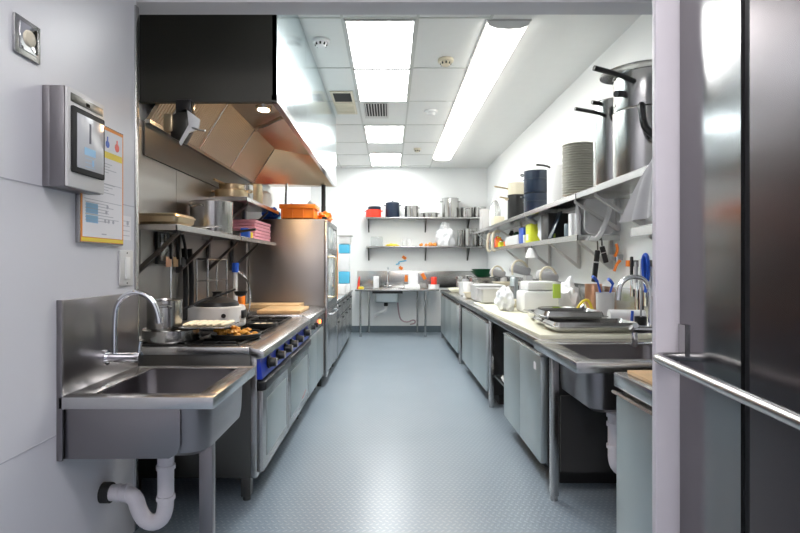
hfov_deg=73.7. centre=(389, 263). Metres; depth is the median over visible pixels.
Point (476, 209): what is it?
cooking pot
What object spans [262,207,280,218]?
plastic bag
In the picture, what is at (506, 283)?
food container
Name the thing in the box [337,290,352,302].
countertop
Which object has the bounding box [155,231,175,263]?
knife block
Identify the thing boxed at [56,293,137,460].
backsplash
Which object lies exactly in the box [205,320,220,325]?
pastry
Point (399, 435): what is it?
floor
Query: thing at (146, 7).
lintel
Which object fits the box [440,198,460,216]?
stock pot
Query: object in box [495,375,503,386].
shelf
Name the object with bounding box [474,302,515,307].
cutting board
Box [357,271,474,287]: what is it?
backsplash
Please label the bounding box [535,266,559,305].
mixer
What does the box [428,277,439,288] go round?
jar
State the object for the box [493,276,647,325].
backsplash
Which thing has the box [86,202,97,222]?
picture
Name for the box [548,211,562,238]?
board
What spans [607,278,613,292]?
spatula
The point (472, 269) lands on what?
bowl
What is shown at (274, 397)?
gas range
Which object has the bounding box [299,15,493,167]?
trim
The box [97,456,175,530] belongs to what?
drain pipe
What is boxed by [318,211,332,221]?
bag
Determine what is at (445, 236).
plastic bag
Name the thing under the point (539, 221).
bag
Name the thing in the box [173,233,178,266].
spatula
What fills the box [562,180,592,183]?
plate
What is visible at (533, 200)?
cooking pot
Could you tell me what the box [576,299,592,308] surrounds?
tongs
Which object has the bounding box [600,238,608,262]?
peeler
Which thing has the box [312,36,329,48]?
smoke detector
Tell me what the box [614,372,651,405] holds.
countertop
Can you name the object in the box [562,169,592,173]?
plate
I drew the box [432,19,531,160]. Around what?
strip light
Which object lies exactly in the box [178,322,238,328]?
baking tray
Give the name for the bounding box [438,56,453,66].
smoke detector
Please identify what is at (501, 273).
mixer
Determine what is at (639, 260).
kitchen knife
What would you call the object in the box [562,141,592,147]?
plate
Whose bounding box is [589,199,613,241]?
shelf bracket
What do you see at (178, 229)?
wall shelf
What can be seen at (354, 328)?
baseboard
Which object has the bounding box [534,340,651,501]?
prep sink
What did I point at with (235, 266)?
blender
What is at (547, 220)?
box
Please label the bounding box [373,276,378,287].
soap box
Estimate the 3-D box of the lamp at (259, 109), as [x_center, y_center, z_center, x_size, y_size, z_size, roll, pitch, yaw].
[-1.050,-1.277,4.430,0.090,0.004,0.090,0,0,0]
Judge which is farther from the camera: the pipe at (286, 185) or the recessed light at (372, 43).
the pipe at (286, 185)
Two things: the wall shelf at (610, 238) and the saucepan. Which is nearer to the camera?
the saucepan
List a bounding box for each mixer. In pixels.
[489,265,506,280]
[508,259,532,289]
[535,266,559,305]
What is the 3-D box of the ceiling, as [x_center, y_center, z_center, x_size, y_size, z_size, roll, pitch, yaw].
[0.000,-2.000,4.200,6.000,0.100,13.600,0,0,0]
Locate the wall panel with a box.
[139,119,245,338]
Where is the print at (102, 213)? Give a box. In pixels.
[84,163,120,234]
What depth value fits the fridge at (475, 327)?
5.47 m
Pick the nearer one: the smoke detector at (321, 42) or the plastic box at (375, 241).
the smoke detector at (321, 42)
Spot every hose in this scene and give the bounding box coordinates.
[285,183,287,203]
[397,302,415,324]
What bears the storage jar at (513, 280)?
on the countertop at (627, 302)
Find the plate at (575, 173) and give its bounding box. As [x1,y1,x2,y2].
[562,172,592,176]
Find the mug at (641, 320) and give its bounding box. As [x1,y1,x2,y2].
[634,281,646,325]
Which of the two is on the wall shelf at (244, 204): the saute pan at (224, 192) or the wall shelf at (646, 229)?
the saute pan at (224, 192)
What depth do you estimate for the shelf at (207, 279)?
4.51 m
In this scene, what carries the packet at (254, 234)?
on the packet at (254, 237)
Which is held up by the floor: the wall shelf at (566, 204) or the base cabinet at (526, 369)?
the base cabinet at (526, 369)
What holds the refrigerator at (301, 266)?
on the floor
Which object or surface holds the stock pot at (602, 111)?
on the wall shelf at (624, 184)
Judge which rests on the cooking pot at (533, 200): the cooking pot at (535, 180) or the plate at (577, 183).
the cooking pot at (535, 180)
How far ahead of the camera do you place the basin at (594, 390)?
2.90 m
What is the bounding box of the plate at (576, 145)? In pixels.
[562,144,592,149]
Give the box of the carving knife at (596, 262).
[591,241,599,281]
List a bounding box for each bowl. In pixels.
[234,291,246,296]
[471,271,490,276]
[472,269,489,270]
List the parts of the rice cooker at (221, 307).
lid, knob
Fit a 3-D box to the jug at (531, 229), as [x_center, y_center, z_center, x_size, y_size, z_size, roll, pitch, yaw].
[1.692,-0.363,6.310,0.135,0.220,0.220,0,0,0]
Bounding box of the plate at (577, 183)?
[562,182,592,186]
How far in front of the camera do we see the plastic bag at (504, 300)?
5.13 m
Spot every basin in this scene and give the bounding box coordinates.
[100,369,241,455]
[374,294,398,302]
[560,345,651,411]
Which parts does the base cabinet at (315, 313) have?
door, control panel, door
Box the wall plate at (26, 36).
[13,12,39,64]
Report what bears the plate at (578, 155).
on the plate at (573, 158)
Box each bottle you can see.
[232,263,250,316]
[337,247,337,298]
[496,237,502,246]
[575,205,579,234]
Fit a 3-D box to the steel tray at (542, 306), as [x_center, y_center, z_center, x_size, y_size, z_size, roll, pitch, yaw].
[1.360,0.366,4.340,0.310,0.022,0.310,0,0,0]
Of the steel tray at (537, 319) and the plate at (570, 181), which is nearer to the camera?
the steel tray at (537, 319)
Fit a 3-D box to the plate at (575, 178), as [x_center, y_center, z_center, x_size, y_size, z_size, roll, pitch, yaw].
[1.720,-0.758,4.859,0.292,0.022,0.292,0,0,0]
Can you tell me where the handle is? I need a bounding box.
[599,59,651,84]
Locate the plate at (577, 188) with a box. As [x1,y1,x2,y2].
[562,187,590,191]
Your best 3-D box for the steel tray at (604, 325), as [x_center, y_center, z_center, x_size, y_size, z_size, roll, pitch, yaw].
[1.360,0.419,3.635,0.600,0.070,0.330,0,0,0]
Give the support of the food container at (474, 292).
on the countertop at (627, 302)
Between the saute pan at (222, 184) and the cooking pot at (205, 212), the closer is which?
the cooking pot at (205, 212)
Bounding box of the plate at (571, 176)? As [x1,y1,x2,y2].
[562,175,592,178]
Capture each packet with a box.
[233,219,270,226]
[233,223,269,229]
[233,226,270,232]
[235,230,269,235]
[253,233,270,238]
[253,236,269,240]
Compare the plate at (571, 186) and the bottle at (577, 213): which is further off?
the plate at (571, 186)
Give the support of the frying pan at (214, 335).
on the gas range at (274, 397)
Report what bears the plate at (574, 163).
on the plate at (581, 165)
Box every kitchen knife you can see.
[630,257,632,296]
[634,261,637,309]
[638,259,641,309]
[643,257,646,305]
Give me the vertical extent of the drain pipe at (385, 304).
0.318 m
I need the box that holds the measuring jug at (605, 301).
[596,292,614,317]
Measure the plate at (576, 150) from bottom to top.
0.022 m
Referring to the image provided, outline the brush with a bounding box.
[630,311,633,320]
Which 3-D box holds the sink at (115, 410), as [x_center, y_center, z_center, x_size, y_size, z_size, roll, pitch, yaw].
[-1.009,0.761,2.437,0.622,1.237,0.657,0,0,0]
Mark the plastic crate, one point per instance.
(288, 211)
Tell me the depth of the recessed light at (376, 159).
9.90 m
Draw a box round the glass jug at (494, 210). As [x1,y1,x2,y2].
[489,197,500,225]
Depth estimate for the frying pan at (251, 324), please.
3.91 m
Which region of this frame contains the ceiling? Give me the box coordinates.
[298,15,640,167]
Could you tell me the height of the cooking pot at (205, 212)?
0.252 m
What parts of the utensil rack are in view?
post, post, rail, post, post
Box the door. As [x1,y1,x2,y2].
[653,0,799,532]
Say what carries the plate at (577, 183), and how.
on the plate at (571, 186)
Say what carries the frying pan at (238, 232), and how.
on the wall shelf at (243, 239)
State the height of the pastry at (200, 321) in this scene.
0.022 m
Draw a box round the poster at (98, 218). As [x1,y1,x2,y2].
[75,126,122,245]
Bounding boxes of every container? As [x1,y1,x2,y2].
[448,288,458,292]
[458,282,473,295]
[463,292,470,297]
[468,277,497,283]
[469,284,502,301]
[477,288,499,303]
[492,281,520,285]
[505,234,518,245]
[516,281,560,312]
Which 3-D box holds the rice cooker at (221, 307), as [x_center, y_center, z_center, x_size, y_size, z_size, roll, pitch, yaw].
[-1.286,0.333,3.980,0.423,0.265,0.416,0,0,0]
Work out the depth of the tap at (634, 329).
3.09 m
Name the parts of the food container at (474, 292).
lid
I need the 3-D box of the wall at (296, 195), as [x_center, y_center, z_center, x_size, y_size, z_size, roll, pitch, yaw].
[-1.700,-0.285,6.790,0.200,3.330,8.020,0,0,0]
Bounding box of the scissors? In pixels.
[600,243,622,271]
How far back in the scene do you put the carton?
4.74 m
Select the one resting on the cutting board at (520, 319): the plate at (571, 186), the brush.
the brush
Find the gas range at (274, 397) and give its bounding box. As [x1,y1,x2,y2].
[139,316,310,500]
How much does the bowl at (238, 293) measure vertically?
0.040 m
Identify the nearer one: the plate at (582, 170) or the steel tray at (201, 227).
the steel tray at (201, 227)
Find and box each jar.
[238,296,244,304]
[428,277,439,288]
[463,282,471,296]
[510,277,517,298]
[564,224,567,236]
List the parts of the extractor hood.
filter rail, panel, panel, panel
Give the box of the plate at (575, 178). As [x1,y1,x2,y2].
[562,177,592,181]
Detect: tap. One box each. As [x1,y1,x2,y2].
[102,290,162,364]
[384,267,391,287]
[615,275,651,346]
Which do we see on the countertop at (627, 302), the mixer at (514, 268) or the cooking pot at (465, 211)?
the mixer at (514, 268)
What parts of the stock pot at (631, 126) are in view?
handle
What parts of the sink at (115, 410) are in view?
panel, leg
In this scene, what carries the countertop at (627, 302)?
on the floor
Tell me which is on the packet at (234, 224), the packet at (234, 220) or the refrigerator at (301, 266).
the packet at (234, 220)
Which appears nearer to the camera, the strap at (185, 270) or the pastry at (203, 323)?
the pastry at (203, 323)
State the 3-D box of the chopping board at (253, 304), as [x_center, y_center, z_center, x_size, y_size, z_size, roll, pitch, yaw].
[-1.245,0.445,5.735,0.590,0.039,0.330,0,0,0]
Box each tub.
[263,191,272,206]
[404,284,419,288]
[408,273,417,283]
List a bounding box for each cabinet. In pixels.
[246,306,325,413]
[331,290,352,366]
[503,332,616,482]
[612,372,651,532]
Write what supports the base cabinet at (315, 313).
on the floor
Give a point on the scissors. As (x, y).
(617, 258)
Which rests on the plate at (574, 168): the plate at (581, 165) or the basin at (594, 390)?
the plate at (581, 165)
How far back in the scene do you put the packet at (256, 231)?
5.36 m
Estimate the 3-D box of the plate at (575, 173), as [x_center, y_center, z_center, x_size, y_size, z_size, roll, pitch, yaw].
[1.718,-0.803,4.861,0.292,0.022,0.292,0,0,0]
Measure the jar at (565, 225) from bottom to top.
0.120 m
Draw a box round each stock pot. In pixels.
[383,201,401,216]
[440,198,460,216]
[464,228,476,245]
[574,97,612,185]
[592,65,651,113]
[612,101,651,178]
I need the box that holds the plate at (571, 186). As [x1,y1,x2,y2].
[562,185,592,188]
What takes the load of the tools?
attached to the wall at (356, 189)
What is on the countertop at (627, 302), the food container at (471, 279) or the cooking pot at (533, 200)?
the food container at (471, 279)
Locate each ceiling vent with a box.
[330,91,356,113]
[363,103,387,117]
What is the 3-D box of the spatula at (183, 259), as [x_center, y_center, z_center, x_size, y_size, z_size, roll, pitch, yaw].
[-1.518,-0.101,3.935,0.043,0.243,0.125,0,0,-23]
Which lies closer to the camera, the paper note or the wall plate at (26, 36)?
the wall plate at (26, 36)
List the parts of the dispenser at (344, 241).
tank, tank, lid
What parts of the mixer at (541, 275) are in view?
arm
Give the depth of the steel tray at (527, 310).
4.39 m
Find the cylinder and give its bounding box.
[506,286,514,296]
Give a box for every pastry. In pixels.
[182,320,198,325]
[191,320,205,325]
[197,320,212,325]
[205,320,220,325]
[212,320,225,325]
[220,320,233,325]
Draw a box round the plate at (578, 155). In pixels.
[562,154,592,159]
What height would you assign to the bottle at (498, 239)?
0.160 m
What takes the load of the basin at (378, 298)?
in the steel table
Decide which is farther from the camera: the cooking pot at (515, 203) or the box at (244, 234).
the cooking pot at (515, 203)
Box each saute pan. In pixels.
[141,327,199,343]
[212,188,252,196]
[213,178,244,189]
[420,212,439,216]
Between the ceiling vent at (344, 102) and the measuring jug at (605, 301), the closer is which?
the measuring jug at (605, 301)
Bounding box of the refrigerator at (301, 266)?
[249,217,338,386]
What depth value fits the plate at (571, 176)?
4.76 m
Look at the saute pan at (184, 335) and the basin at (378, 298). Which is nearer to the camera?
the saute pan at (184, 335)
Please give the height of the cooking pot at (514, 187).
0.552 m
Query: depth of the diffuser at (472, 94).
6.23 m
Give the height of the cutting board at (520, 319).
0.026 m
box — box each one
[240,228,249,237]
[338,284,345,293]
[371,237,382,245]
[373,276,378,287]
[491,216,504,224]
[519,227,525,243]
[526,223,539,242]
[541,213,569,239]
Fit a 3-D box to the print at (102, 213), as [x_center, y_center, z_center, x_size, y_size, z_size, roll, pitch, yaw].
[-1.297,-0.296,2.420,0.001,0.328,0.316,0,0,0]
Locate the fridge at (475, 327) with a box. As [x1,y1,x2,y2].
[462,307,508,403]
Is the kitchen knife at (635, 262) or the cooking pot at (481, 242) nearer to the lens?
the kitchen knife at (635, 262)
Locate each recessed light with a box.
[343,19,415,68]
[353,69,410,101]
[364,125,404,142]
[369,153,401,165]
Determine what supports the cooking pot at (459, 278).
on the countertop at (627, 302)
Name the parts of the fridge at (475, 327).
door, door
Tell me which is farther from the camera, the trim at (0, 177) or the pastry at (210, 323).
the pastry at (210, 323)
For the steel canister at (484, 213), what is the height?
0.420 m
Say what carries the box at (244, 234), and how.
on the wall shelf at (243, 239)
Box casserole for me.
[364,209,382,216]
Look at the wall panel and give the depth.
3.91 m
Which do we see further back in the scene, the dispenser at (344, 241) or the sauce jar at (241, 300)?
the dispenser at (344, 241)
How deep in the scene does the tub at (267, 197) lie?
5.66 m
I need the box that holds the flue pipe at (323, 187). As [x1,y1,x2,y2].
[321,185,325,211]
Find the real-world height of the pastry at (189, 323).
0.022 m
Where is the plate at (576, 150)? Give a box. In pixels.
[562,149,592,154]
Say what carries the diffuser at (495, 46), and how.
attached to the strip light at (498, 40)
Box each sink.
[56,293,254,532]
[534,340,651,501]
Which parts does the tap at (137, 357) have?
lever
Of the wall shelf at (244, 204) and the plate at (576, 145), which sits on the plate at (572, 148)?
the plate at (576, 145)
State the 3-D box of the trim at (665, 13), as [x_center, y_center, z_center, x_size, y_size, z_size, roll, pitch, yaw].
[1.002,-0.285,1.910,0.115,3.330,0.030,0,0,0]
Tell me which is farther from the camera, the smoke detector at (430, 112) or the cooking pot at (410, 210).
the cooking pot at (410, 210)
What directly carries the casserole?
on the wall shelf at (468, 219)
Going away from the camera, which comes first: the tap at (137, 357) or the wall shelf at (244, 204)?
the tap at (137, 357)
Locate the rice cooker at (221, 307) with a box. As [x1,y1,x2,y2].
[187,291,246,328]
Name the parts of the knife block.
plate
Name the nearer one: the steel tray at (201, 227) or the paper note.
the paper note
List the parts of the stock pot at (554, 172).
handle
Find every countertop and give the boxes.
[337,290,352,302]
[440,276,651,407]
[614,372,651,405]
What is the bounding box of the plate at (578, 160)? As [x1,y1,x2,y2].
[562,159,592,164]
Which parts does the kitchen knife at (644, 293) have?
blade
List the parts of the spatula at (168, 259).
blade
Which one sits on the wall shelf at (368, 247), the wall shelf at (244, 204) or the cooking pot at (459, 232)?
the cooking pot at (459, 232)
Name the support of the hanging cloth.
hanging from the wall shelf at (624, 184)
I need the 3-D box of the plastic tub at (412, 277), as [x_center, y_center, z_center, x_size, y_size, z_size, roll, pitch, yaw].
[0.460,0.330,10.670,0.200,0.300,0.140,0,0,0]
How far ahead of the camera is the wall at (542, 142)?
5.73 m
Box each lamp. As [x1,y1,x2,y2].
[163,100,205,144]
[258,108,268,111]
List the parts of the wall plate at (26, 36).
plate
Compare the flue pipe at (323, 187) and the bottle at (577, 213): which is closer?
the bottle at (577, 213)
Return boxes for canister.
[480,209,488,229]
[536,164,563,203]
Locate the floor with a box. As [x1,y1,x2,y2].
[133,332,616,532]
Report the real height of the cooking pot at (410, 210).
0.232 m
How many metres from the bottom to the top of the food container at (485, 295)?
0.176 m
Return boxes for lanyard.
[641,253,649,292]
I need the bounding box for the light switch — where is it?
[119,250,132,285]
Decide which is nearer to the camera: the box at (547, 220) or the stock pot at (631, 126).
the stock pot at (631, 126)
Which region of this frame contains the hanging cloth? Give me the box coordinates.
[619,160,651,221]
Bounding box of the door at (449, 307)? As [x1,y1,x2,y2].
[441,294,464,352]
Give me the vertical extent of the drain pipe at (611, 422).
0.394 m
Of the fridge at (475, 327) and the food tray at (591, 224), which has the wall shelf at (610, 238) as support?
the food tray at (591, 224)
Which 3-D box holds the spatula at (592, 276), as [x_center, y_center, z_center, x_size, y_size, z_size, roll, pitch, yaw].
[1.570,0.259,4.040,0.094,0.351,0.029,0,0,-10]
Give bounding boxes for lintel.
[136,0,651,14]
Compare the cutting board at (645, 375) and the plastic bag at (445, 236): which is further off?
the plastic bag at (445, 236)
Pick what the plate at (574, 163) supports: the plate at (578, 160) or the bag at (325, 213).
the plate at (578, 160)
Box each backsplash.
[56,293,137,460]
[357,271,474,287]
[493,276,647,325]
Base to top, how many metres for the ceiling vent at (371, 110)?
0.024 m
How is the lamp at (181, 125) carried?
attached to the extractor hood
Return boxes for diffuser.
[433,127,467,160]
[446,75,496,129]
[467,23,525,78]
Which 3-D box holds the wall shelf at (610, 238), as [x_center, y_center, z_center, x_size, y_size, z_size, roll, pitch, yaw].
[1.782,-0.102,6.530,0.365,0.300,3.940,0,0,0]
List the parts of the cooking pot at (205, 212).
handle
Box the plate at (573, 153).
[562,152,592,156]
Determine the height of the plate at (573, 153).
0.022 m
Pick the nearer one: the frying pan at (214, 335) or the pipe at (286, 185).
the frying pan at (214, 335)
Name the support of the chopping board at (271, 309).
on the base cabinet at (315, 313)
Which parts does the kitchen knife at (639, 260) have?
handle, blade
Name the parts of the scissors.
handle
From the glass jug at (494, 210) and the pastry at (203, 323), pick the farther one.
the glass jug at (494, 210)
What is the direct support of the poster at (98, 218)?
attached to the wall at (87, 46)
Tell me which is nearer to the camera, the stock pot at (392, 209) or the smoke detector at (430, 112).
the smoke detector at (430, 112)
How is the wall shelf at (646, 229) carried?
attached to the wall at (542, 142)
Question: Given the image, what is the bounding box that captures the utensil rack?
[195,258,227,302]
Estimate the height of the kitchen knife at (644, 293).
0.380 m
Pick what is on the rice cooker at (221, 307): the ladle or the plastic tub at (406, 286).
the ladle
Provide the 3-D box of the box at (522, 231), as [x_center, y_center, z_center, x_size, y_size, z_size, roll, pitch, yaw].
[1.680,-0.353,6.635,0.100,0.200,0.230,0,0,0]
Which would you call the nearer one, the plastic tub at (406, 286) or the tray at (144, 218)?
the tray at (144, 218)
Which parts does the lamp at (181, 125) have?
lamp shade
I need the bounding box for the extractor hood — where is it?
[139,15,335,190]
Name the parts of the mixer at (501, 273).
arm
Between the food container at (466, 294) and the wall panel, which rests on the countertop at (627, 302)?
the food container at (466, 294)
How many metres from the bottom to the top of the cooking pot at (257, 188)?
0.212 m
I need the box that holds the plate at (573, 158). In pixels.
[562,157,592,161]
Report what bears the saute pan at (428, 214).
on the wall shelf at (468, 219)
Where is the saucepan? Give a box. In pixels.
[146,298,182,330]
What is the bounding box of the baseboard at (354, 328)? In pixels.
[352,326,440,331]
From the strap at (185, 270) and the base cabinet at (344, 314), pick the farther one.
the base cabinet at (344, 314)
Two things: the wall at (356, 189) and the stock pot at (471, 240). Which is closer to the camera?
the stock pot at (471, 240)
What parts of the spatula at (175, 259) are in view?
blade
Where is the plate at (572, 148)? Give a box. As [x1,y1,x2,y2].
[562,147,592,152]
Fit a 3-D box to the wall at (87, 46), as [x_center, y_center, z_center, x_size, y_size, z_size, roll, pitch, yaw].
[-1.760,-0.285,0.087,0.880,3.330,5.375,0,0,0]
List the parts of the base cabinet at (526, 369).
door, door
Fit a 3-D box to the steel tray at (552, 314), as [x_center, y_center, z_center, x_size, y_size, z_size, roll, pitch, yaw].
[1.275,0.363,3.830,0.450,0.070,0.340,0,0,0]
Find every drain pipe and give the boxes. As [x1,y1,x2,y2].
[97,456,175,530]
[374,303,387,316]
[606,412,616,473]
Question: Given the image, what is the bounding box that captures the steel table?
[355,271,474,336]
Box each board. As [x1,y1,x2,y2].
[245,302,303,307]
[257,306,308,312]
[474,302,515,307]
[483,308,651,338]
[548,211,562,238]
[627,370,651,384]
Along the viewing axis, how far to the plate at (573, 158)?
4.75 m
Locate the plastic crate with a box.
[279,204,319,218]
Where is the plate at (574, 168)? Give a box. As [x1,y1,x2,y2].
[562,167,592,171]
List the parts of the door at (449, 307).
door, door, door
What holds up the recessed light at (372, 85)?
in the ceiling
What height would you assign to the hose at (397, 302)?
0.484 m
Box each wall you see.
[0,0,135,532]
[139,103,310,303]
[311,168,486,325]
[487,15,651,288]
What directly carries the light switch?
attached to the wall at (87, 46)
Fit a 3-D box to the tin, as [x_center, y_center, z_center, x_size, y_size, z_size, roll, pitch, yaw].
[1.850,0.331,4.850,0.150,0.300,0.150,0,0,0]
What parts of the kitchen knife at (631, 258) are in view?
handle, blade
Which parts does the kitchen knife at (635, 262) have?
handle, blade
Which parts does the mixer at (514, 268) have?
arm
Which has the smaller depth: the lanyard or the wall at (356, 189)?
the lanyard
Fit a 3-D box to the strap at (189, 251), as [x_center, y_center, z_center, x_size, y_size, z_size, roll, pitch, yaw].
[-1.550,0.151,4.155,0.049,0.545,0.098,0,0,-27]
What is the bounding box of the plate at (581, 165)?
[562,164,592,169]
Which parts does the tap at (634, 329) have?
lever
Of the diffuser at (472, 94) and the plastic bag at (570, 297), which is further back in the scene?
the diffuser at (472, 94)
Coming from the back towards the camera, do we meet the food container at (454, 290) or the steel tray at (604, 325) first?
the food container at (454, 290)
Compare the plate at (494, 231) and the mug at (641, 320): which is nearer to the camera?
the mug at (641, 320)
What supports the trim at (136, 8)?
attached to the wall at (87, 46)
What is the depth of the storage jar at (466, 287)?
7.67 m
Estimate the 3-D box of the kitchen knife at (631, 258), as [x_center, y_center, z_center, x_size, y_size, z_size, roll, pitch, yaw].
[1.934,0.100,4.270,0.020,0.320,0.044,0,0,0]
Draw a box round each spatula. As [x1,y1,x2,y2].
[166,232,171,266]
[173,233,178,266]
[181,234,186,266]
[591,275,600,292]
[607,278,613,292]
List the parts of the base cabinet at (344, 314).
drawer, door, drawer, door, drawer, door, drawer, door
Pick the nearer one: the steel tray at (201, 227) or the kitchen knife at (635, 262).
the steel tray at (201, 227)
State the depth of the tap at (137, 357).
2.44 m
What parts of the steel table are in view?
leg, leg, leg, leg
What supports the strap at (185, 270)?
hanging from the wall at (296, 195)
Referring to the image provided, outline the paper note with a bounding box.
[123,216,130,239]
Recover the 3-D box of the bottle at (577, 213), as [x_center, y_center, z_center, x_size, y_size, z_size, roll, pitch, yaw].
[1.635,-0.388,4.660,0.040,0.270,0.040,0,0,0]
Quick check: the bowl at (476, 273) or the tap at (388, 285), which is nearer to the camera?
the bowl at (476, 273)
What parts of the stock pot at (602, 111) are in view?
long handle, handle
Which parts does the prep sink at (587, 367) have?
leg, panel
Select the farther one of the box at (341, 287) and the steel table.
the steel table
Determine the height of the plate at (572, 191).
0.022 m
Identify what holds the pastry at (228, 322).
on the baking tray at (234, 323)
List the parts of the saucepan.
handle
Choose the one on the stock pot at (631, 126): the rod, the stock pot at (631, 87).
the stock pot at (631, 87)
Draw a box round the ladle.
[182,289,246,309]
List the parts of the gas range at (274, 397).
hob frame, leg, door post, knob, oven door, handle, door panel, knob, rail, control panel, knob, knob, oven door, handle, door panel, knob, knob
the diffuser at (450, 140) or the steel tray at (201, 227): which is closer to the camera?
the steel tray at (201, 227)
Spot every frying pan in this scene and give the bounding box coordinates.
[210,329,261,339]
[233,228,255,235]
[247,321,276,327]
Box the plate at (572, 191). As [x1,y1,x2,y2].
[562,190,582,193]
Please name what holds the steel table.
on the floor
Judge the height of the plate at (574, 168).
0.022 m
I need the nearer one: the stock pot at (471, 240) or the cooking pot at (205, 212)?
the cooking pot at (205, 212)
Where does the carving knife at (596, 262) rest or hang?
hanging from the wall shelf at (610, 238)
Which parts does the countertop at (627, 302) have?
leg, leg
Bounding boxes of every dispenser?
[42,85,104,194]
[337,235,353,291]
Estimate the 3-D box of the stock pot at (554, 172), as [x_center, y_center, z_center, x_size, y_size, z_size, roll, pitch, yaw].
[1.671,-0.804,5.540,0.347,0.447,0.210,0,0,0]
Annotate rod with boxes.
[169,259,171,297]
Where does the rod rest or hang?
on the gas range at (274, 397)
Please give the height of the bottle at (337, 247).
0.820 m
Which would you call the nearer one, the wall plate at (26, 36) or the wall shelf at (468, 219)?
the wall plate at (26, 36)
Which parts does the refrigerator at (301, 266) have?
frame, door, door, handle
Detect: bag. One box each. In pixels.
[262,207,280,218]
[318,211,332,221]
[435,221,455,245]
[494,285,514,310]
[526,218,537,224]
[537,217,540,239]
[558,276,579,307]
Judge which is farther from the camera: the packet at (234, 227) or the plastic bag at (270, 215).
the plastic bag at (270, 215)
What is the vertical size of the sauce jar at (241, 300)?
0.210 m
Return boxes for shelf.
[139,224,240,273]
[198,279,227,280]
[201,236,275,271]
[208,197,278,220]
[366,217,479,231]
[366,246,485,260]
[469,193,629,243]
[490,235,619,268]
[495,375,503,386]
[576,165,648,225]
[631,224,651,239]
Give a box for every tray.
[139,213,195,226]
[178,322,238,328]
[192,226,221,228]
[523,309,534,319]
[527,310,534,319]
[530,308,608,320]
[530,315,544,325]
[537,306,574,307]
[539,318,641,332]
[583,199,614,233]
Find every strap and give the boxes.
[181,248,187,319]
[187,249,193,304]
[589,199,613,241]
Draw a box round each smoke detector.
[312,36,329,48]
[424,109,437,115]
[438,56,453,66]
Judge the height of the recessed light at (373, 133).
0.014 m
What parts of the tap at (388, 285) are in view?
spout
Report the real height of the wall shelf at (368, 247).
0.280 m
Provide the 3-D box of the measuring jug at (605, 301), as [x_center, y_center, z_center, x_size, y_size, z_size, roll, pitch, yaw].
[1.630,0.334,4.040,0.136,0.240,0.136,0,0,0]
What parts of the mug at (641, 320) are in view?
whisk handle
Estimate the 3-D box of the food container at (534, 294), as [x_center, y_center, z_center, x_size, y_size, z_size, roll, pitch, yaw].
[1.405,0.309,5.075,0.330,0.290,0.350,0,0,0]
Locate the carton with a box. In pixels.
[568,213,580,235]
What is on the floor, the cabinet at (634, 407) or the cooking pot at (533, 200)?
the cabinet at (634, 407)
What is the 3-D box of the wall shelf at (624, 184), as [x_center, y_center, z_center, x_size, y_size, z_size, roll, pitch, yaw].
[1.742,-0.430,3.625,0.445,0.300,1.450,0,0,0]
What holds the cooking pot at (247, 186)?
on the wall shelf at (244, 204)
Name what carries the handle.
on the stock pot at (631, 87)
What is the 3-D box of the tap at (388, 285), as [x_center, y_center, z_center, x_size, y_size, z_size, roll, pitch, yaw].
[-0.040,0.267,10.579,0.160,0.426,0.263,0,0,0]
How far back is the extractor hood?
3.71 m
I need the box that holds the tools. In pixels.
[396,255,406,269]
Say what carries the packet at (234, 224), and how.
on the packet at (234, 227)
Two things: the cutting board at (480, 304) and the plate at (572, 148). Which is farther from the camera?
the cutting board at (480, 304)
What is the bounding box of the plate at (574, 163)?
[562,162,592,166]
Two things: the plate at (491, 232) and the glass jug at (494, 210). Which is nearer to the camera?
the plate at (491, 232)
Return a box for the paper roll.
[607,309,646,320]
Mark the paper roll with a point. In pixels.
(612, 313)
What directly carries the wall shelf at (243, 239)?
attached to the wall at (296, 195)
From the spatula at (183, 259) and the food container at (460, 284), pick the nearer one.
the spatula at (183, 259)
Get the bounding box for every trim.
[0,177,133,464]
[134,5,138,530]
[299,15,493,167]
[652,0,679,532]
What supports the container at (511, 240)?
on the wall shelf at (610, 238)
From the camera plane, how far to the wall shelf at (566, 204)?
5.40 m
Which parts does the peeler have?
handle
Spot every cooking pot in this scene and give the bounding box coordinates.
[188,200,232,233]
[243,184,253,198]
[248,183,262,203]
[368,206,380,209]
[402,205,420,216]
[455,276,475,287]
[457,230,462,245]
[461,207,472,216]
[473,206,485,216]
[478,234,485,245]
[494,182,523,218]
[499,194,523,218]
[520,169,546,193]
[520,192,546,212]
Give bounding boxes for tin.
[585,284,601,309]
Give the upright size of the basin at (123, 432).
0.245 m
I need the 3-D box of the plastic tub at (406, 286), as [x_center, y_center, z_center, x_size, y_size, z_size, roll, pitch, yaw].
[0.430,0.440,10.450,0.300,0.080,0.300,0,0,0]
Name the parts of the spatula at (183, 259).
blade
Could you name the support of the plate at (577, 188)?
on the plate at (572, 191)
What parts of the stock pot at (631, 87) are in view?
long handle, knob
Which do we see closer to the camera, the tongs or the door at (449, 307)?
the tongs
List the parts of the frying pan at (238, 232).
long handle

